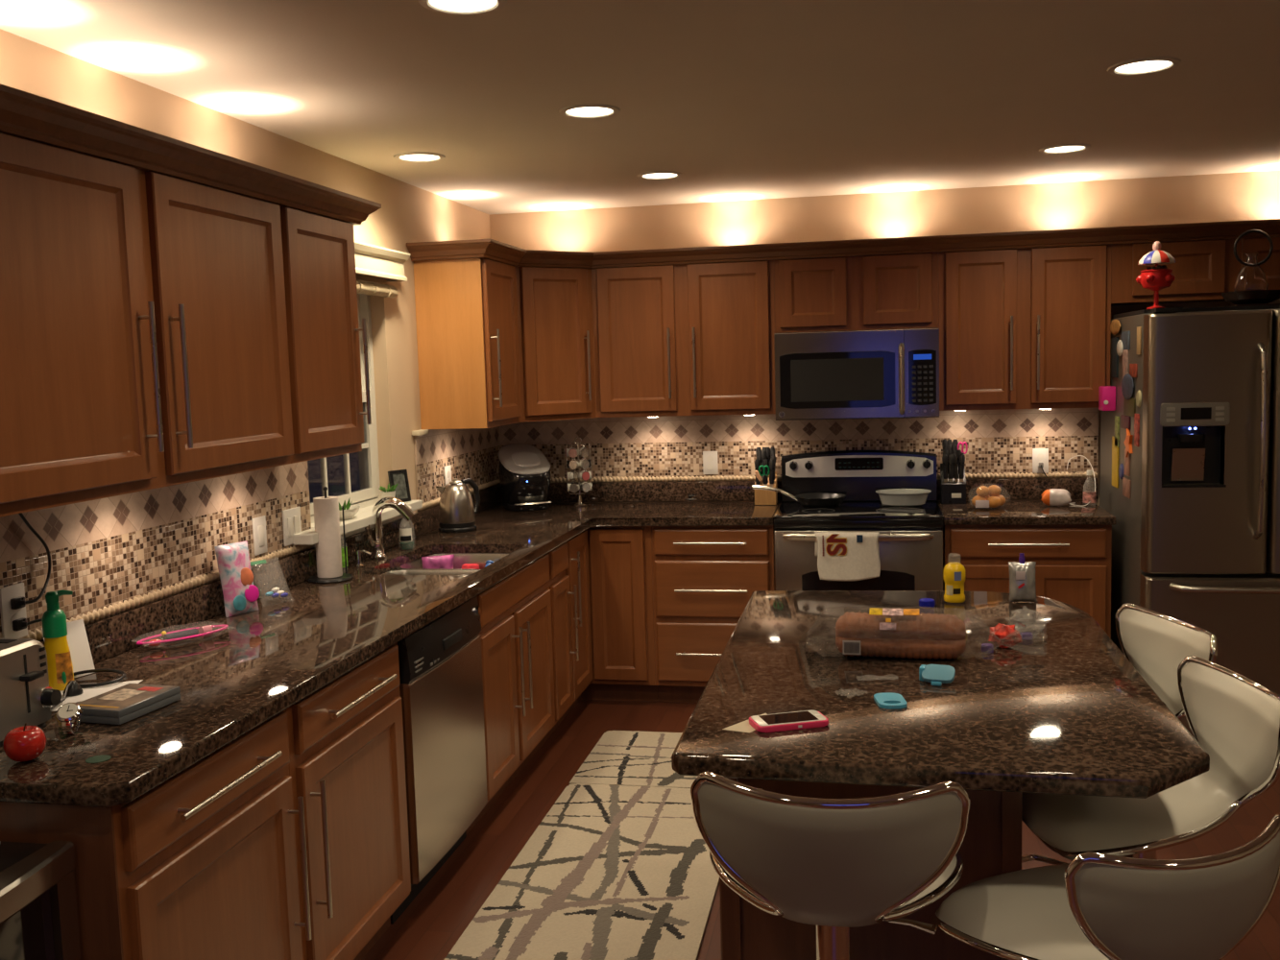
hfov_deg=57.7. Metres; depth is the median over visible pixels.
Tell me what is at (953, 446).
kitchen knife
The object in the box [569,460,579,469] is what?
pod
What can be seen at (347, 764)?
base cabinet
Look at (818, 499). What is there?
frying pan
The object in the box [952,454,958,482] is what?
kitchen knife
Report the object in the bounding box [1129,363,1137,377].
magnet
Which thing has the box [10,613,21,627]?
socket
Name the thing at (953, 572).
bottle
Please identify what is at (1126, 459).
magnet
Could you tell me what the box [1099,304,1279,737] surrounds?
refrigerator
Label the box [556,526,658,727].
base cabinet
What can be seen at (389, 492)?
potted plant
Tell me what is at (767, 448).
kitchen knife
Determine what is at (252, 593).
balloon
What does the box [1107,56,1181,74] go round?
recessed light
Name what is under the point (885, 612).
print
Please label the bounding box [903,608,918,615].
print
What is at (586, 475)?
pod
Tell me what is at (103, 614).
trim
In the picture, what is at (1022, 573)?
pouch
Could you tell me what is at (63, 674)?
print
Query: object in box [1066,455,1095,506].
charging cable
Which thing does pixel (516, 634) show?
base cabinet
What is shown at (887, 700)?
lid
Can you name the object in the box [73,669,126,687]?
cable loop
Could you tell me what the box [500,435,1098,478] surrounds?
backsplash
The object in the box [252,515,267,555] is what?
light switch
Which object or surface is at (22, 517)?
charging cable
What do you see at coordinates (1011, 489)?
backsplash
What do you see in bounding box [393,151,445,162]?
recessed light
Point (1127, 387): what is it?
magnet
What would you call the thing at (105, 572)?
backsplash
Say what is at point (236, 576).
bag
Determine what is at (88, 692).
paper sheet
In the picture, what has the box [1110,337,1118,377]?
magnet
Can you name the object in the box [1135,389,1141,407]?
magnet
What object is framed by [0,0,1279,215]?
ceiling
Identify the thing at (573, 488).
pod
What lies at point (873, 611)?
print
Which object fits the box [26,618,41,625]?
charging cable
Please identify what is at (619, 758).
rug
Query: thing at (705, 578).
base cabinet
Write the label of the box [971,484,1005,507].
bag
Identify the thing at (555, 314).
upper cabinet
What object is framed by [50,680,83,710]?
power adapter
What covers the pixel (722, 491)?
backsplash
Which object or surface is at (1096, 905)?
bar stool
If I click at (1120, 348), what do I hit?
magnet
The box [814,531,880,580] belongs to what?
dish towel
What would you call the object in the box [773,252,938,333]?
upper cabinet
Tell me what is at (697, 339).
upper cabinet
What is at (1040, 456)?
socket
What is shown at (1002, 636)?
wrapper
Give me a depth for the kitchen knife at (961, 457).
5.62 m
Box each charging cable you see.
[18,512,51,603]
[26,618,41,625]
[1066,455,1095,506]
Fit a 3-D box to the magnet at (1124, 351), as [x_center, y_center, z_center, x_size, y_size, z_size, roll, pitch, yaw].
[2.097,-0.490,5.025,0.006,0.146,0.087,-1,6,11]
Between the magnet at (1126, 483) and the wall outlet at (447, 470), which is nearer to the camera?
the magnet at (1126, 483)
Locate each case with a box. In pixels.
[76,683,180,718]
[80,693,180,724]
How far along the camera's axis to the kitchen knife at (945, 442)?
5.70 m
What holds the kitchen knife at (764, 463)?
in the knife block at (761, 496)
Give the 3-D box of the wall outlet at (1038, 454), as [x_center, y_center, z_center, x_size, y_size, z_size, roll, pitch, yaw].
[1.961,-0.095,5.694,0.075,0.120,0.009,-1,6,11]
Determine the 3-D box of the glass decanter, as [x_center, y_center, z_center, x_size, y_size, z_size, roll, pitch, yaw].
[2.516,-0.879,4.777,0.107,0.296,0.127,-7,8,-43]
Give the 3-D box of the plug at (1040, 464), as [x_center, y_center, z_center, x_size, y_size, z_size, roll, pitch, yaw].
[1.958,-0.073,5.678,0.022,0.026,0.026,-1,6,11]
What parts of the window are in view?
sash, frame, sill, sash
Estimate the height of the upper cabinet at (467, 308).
0.763 m
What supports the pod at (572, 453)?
in the pod carousel at (579, 503)
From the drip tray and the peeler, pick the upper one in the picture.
the peeler
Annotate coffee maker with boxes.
[498,443,551,511]
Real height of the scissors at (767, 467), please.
0.087 m
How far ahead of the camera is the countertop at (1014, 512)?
5.19 m
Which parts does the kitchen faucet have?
lever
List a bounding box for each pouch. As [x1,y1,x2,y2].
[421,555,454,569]
[1008,553,1037,602]
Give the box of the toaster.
[0,637,61,747]
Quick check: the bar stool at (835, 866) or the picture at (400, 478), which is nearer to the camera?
the bar stool at (835, 866)
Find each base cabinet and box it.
[0,709,311,959]
[285,642,410,959]
[466,553,555,834]
[538,541,579,748]
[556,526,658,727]
[651,523,774,702]
[942,522,1111,637]
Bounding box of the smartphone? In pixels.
[748,710,828,732]
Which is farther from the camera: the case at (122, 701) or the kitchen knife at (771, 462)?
the kitchen knife at (771, 462)
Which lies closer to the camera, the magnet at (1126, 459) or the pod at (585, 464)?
the magnet at (1126, 459)
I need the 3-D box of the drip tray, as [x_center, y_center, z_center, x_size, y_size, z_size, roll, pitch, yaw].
[-0.539,0.116,5.854,0.200,0.005,0.052,-4,6,-26]
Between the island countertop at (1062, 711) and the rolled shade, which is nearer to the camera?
the island countertop at (1062, 711)
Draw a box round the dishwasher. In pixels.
[390,595,487,924]
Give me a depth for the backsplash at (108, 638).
3.46 m
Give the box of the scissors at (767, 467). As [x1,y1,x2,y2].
[758,465,769,476]
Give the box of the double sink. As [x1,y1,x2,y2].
[381,553,509,575]
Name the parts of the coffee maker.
silver lid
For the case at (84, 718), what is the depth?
2.44 m
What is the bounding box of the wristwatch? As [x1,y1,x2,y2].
[56,702,83,734]
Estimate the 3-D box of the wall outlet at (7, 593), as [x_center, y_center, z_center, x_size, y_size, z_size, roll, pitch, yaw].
[-1.440,0.304,2.674,0.009,0.125,0.075,-1,6,11]
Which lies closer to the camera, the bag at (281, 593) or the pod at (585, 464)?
the bag at (281, 593)
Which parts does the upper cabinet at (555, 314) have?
handle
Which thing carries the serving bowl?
on the refrigerator
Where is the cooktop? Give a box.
[772,500,943,519]
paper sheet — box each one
[50,679,143,711]
[722,713,766,732]
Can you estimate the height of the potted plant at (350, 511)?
0.076 m
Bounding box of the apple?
[2,723,46,762]
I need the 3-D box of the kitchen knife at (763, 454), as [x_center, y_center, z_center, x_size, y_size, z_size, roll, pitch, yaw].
[0.623,-0.076,5.859,0.029,0.138,0.028,-1,6,8]
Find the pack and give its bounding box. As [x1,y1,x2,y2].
[136,625,228,647]
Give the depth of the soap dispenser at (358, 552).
4.29 m
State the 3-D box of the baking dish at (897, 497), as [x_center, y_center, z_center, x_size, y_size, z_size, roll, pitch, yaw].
[1.266,0.086,5.587,0.260,0.066,0.208,-1,6,11]
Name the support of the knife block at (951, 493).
on the countertop at (1014, 512)
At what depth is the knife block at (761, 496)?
5.80 m
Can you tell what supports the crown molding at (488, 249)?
attached to the upper cabinet at (467, 308)
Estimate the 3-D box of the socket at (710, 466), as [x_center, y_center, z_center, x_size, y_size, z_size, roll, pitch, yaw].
[0.364,-0.069,6.007,0.033,0.033,0.002,-1,6,11]
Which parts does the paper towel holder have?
rod, arm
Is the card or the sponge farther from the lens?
the sponge
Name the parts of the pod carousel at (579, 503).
stem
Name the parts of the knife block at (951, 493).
label plate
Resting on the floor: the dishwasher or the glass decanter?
the dishwasher
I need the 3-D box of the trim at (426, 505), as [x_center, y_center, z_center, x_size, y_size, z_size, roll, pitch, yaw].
[-0.855,0.063,5.663,0.018,0.036,1.168,-1,6,11]
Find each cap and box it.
[918,598,935,607]
[981,643,993,652]
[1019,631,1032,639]
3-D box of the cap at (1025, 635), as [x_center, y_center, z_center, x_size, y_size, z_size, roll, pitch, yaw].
[0.972,0.392,2.926,0.031,0.014,0.031,-1,6,11]
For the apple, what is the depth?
2.17 m
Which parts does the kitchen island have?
door, corner post, corner post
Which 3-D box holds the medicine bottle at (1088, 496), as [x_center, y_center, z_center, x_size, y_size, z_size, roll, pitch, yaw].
[2.102,0.036,5.438,0.059,0.163,0.059,-1,6,11]
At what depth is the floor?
3.92 m
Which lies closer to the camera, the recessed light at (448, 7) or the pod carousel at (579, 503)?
the recessed light at (448, 7)
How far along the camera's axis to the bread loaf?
2.73 m
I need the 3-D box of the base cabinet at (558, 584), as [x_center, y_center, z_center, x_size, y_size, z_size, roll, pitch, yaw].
[-0.609,0.707,5.126,0.638,0.876,0.307,-1,6,11]
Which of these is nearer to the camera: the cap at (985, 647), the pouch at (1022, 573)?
the cap at (985, 647)
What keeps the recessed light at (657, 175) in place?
in the ceiling
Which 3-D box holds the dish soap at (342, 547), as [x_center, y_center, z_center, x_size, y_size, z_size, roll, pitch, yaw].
[-1.078,0.254,4.191,0.040,0.158,0.057,-1,6,11]
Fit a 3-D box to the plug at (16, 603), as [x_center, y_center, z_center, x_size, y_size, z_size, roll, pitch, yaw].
[-1.422,0.282,2.668,0.026,0.026,0.034,-1,6,11]
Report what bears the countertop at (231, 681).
on the base cabinet at (611, 569)
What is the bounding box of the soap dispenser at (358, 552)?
[354,550,371,567]
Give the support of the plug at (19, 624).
attached to the wall outlet at (7, 593)
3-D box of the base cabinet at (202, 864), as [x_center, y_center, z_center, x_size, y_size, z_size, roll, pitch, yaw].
[-1.129,0.983,2.483,0.638,0.876,0.640,-1,6,11]
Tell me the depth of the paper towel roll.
4.00 m
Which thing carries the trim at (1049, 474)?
attached to the wall at (1246, 196)
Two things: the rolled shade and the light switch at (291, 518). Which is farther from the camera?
the rolled shade
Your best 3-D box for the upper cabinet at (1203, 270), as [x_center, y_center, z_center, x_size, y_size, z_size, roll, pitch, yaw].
[2.649,-0.962,5.310,0.989,0.280,0.314,-1,6,11]
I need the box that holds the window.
[292,241,422,547]
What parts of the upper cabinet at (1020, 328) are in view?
door, handle, handle, door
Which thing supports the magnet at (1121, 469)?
attached to the refrigerator
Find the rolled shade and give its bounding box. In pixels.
[356,279,398,297]
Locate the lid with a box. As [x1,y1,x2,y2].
[918,664,955,686]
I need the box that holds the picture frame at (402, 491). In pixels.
[387,469,410,502]
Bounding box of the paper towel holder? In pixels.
[307,486,353,583]
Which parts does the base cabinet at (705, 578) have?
drawer, handle, handle, handle, drawer, drawer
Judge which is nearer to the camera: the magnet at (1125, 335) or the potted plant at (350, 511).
the potted plant at (350, 511)
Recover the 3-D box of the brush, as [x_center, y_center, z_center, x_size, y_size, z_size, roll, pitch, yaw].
[-0.632,0.406,4.698,0.044,0.146,0.158,1,6,22]
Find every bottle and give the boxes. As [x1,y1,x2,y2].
[41,589,73,690]
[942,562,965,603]
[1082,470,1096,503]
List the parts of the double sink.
bowl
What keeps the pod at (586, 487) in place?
in the pod carousel at (579, 503)
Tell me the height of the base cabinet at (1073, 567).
0.876 m
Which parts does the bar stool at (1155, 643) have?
padded seat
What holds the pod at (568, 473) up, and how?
in the pod carousel at (579, 503)
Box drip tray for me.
[514,501,551,505]
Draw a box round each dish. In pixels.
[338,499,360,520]
[875,488,931,507]
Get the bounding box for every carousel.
[565,436,592,506]
[1135,241,1175,309]
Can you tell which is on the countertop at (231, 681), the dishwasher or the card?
the card
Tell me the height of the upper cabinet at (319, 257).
0.763 m
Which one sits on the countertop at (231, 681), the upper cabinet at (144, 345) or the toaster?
the toaster
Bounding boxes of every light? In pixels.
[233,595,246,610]
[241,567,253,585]
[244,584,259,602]
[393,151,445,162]
[418,0,507,15]
[558,103,620,118]
[637,170,682,179]
[1038,144,1090,153]
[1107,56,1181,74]
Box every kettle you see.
[435,478,480,532]
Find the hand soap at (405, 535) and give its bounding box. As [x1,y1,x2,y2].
[399,506,414,550]
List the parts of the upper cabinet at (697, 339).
door, handle, handle, door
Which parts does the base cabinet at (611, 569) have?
handle, door, door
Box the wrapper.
[988,623,1022,648]
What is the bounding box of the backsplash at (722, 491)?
[546,481,782,502]
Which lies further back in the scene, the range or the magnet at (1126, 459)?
the range
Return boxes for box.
[1098,386,1115,410]
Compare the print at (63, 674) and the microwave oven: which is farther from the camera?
the microwave oven
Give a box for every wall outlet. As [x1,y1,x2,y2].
[0,582,27,638]
[443,465,451,485]
[702,451,718,474]
[1032,448,1048,473]
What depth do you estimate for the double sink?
4.73 m
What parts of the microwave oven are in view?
handle, control panel, keypad glass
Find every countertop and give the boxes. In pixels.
[0,501,782,807]
[671,590,1209,798]
[936,499,1115,525]
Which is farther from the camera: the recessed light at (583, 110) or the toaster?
the recessed light at (583, 110)
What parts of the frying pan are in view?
handle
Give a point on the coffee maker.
(523, 470)
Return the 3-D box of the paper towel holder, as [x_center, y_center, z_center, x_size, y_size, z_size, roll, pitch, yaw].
[-1.084,0.185,4.036,0.156,0.326,0.156,-1,6,11]
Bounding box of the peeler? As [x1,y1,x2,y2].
[754,470,762,481]
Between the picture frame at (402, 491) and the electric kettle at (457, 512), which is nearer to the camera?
the picture frame at (402, 491)
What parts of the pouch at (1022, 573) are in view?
spout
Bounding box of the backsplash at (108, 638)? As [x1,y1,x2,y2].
[39,483,503,664]
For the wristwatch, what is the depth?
2.35 m
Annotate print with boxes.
[61,672,66,682]
[869,607,882,615]
[882,608,903,615]
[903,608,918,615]
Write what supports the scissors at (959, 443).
in the knife block at (951, 493)
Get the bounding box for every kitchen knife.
[754,458,760,485]
[756,451,761,473]
[761,451,766,479]
[762,458,768,485]
[766,447,770,472]
[769,458,774,486]
[771,455,775,483]
[941,439,947,448]
[941,454,948,482]
[947,450,952,474]
[948,454,953,482]
[951,444,957,451]
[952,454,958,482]
[956,449,962,477]
[959,454,965,482]
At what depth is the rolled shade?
4.55 m
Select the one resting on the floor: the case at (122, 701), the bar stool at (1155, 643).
the bar stool at (1155, 643)
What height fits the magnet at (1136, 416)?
0.134 m
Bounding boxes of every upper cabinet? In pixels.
[0,132,293,516]
[279,206,371,463]
[413,257,521,429]
[515,266,596,422]
[591,260,775,417]
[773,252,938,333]
[938,244,1111,410]
[1110,237,1279,305]
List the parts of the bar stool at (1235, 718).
seat mount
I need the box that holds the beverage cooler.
[0,840,81,959]
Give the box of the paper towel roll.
[313,496,342,578]
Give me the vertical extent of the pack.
0.048 m
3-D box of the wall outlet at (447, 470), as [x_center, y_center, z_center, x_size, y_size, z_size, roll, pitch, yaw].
[-0.897,-0.006,5.434,0.009,0.118,0.075,-1,6,11]
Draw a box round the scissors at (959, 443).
[957,441,967,454]
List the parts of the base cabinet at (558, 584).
drawer, door, handle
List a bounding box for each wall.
[0,28,490,639]
[489,169,1279,506]
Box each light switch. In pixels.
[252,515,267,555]
[282,507,301,546]
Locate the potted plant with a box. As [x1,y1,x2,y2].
[378,483,398,499]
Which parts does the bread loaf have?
barcode panel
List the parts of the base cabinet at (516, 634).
door, drawer, handle, handle, door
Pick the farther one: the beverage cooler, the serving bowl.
the serving bowl
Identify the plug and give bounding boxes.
[10,596,25,609]
[12,617,27,631]
[1038,461,1043,467]
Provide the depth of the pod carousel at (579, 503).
5.99 m
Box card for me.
[41,619,95,677]
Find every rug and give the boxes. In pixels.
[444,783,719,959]
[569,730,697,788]
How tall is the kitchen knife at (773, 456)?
0.138 m
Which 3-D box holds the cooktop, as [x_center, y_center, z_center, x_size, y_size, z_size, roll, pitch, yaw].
[1.039,0.139,5.541,0.757,0.016,0.617,-1,6,11]
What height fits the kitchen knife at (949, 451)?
0.134 m
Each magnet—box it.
[1110,318,1120,335]
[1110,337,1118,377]
[1111,436,1118,488]
[1114,415,1119,447]
[1116,339,1123,356]
[1118,463,1123,479]
[1120,414,1130,430]
[1121,331,1130,349]
[1121,373,1134,399]
[1122,349,1128,378]
[1122,477,1131,498]
[1123,397,1135,416]
[1123,428,1133,457]
[1124,448,1130,476]
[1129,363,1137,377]
[1134,413,1139,446]
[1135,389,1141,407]
[1136,326,1141,354]
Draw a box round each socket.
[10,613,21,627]
[706,456,713,461]
[707,463,713,469]
[1037,453,1043,459]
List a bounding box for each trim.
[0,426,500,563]
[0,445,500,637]
[19,544,313,641]
[411,429,428,435]
[417,479,500,511]
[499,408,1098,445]
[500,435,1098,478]
[550,471,1097,483]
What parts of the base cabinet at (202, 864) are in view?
panel, drawer, door, handle, handle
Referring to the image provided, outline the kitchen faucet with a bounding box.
[363,496,414,559]
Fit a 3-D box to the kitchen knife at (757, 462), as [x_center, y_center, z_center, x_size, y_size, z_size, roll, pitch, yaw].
[0.589,-0.034,5.816,0.029,0.138,0.028,-2,6,1]
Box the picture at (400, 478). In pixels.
[392,472,408,499]
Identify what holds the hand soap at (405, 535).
on the countertop at (231, 681)
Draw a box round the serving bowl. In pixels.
[1220,289,1279,307]
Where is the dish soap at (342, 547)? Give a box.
[340,529,347,567]
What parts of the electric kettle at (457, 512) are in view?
spout, lid knob, handle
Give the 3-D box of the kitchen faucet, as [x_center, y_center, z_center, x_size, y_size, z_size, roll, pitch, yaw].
[-0.954,0.185,4.440,0.188,0.240,0.113,-1,6,11]
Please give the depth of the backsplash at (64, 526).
3.28 m
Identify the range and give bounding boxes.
[772,449,943,590]
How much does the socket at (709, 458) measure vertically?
0.033 m
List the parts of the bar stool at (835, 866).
seat mount, padded seat, height lever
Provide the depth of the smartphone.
2.27 m
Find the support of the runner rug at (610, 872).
on the floor
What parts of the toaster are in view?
lever, knob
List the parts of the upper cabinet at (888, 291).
door, door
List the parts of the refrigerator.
dispenser panel, door, freezer drawer, handle, handle, door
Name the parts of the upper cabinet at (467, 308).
panel, handle, door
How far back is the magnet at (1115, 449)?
5.23 m
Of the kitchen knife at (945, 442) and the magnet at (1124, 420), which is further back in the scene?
the kitchen knife at (945, 442)
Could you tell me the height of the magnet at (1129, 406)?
0.078 m
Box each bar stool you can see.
[690,772,970,959]
[929,815,1279,959]
[1021,603,1217,865]
[1021,655,1279,860]
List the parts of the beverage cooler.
glass door, rail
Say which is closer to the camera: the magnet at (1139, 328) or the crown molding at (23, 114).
the crown molding at (23, 114)
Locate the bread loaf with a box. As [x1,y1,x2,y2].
[835,607,966,659]
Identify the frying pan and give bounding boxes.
[752,485,845,507]
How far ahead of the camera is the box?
5.23 m
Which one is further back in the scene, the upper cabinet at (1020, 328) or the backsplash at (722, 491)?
the backsplash at (722, 491)
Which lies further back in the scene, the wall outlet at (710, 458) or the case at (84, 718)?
the wall outlet at (710, 458)
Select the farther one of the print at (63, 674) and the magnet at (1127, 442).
the magnet at (1127, 442)
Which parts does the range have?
knob, knob, oven door, door handle, knob, knob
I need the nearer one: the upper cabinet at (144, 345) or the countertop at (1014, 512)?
the upper cabinet at (144, 345)
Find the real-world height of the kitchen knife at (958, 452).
0.134 m
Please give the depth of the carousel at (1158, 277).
4.62 m
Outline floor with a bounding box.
[362,700,1279,959]
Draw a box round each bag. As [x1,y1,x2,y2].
[214,540,259,617]
[250,559,288,598]
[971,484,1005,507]
[1040,488,1071,507]
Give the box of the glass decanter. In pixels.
[1232,229,1273,291]
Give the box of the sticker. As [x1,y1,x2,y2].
[85,754,111,763]
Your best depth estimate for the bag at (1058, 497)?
5.39 m
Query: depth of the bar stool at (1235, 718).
2.31 m
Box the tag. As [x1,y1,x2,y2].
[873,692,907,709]
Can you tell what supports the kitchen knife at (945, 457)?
in the knife block at (951, 493)
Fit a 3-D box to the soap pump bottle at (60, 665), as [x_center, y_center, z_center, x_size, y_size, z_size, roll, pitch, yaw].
[-1.359,0.372,2.706,0.073,0.231,0.054,-2,6,-1]
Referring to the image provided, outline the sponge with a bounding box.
[461,563,479,569]
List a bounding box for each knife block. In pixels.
[754,471,777,505]
[940,463,966,504]
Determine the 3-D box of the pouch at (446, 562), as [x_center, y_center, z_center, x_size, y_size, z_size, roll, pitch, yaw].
[-0.819,0.395,4.721,0.130,0.182,0.071,-4,6,-19]
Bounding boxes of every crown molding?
[0,83,381,225]
[406,218,1279,268]
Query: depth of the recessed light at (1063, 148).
4.61 m
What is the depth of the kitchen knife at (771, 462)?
5.80 m
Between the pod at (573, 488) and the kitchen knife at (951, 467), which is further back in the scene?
the pod at (573, 488)
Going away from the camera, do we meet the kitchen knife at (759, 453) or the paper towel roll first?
the paper towel roll
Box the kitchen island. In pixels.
[719,777,1022,959]
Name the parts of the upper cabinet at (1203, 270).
door, door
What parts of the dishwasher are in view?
kick plate, control panel, door panel, latch handle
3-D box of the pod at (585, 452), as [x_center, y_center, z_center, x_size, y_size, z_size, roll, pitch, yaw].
[-0.291,-0.140,5.956,0.045,0.044,0.039,-6,7,-36]
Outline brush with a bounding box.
[484,560,493,567]
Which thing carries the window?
in the wall at (408, 213)
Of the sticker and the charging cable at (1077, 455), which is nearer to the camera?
the sticker
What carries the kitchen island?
on the floor
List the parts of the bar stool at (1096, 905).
padded seat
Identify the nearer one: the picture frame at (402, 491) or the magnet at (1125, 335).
the picture frame at (402, 491)
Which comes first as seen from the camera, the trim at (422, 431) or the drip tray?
the trim at (422, 431)
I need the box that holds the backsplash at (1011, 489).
[936,478,1098,500]
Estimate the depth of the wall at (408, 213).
4.48 m
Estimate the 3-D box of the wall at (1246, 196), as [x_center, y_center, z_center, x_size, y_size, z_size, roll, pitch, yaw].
[1.738,-0.213,5.801,5.340,2.437,0.120,-1,6,11]
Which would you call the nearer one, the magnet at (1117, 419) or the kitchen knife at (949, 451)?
the magnet at (1117, 419)
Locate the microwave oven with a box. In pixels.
[773,327,939,420]
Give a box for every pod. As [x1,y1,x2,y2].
[566,472,573,480]
[568,449,579,458]
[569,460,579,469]
[569,483,579,492]
[579,448,588,457]
[579,459,589,468]
[579,471,589,480]
[579,483,589,491]
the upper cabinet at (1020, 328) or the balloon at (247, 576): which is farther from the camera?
the upper cabinet at (1020, 328)
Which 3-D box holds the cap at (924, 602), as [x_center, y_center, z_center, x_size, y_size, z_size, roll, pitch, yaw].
[0.823,0.353,3.336,0.044,0.020,0.044,-1,6,11]
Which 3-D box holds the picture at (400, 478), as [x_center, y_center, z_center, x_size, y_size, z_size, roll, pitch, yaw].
[-1.004,0.026,4.856,0.023,0.109,0.064,3,7,39]
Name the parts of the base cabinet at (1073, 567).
door, drawer, handle, door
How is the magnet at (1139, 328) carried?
attached to the refrigerator
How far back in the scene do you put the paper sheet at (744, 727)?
2.28 m
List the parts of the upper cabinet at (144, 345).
door, handle, handle, door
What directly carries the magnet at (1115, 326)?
attached to the refrigerator

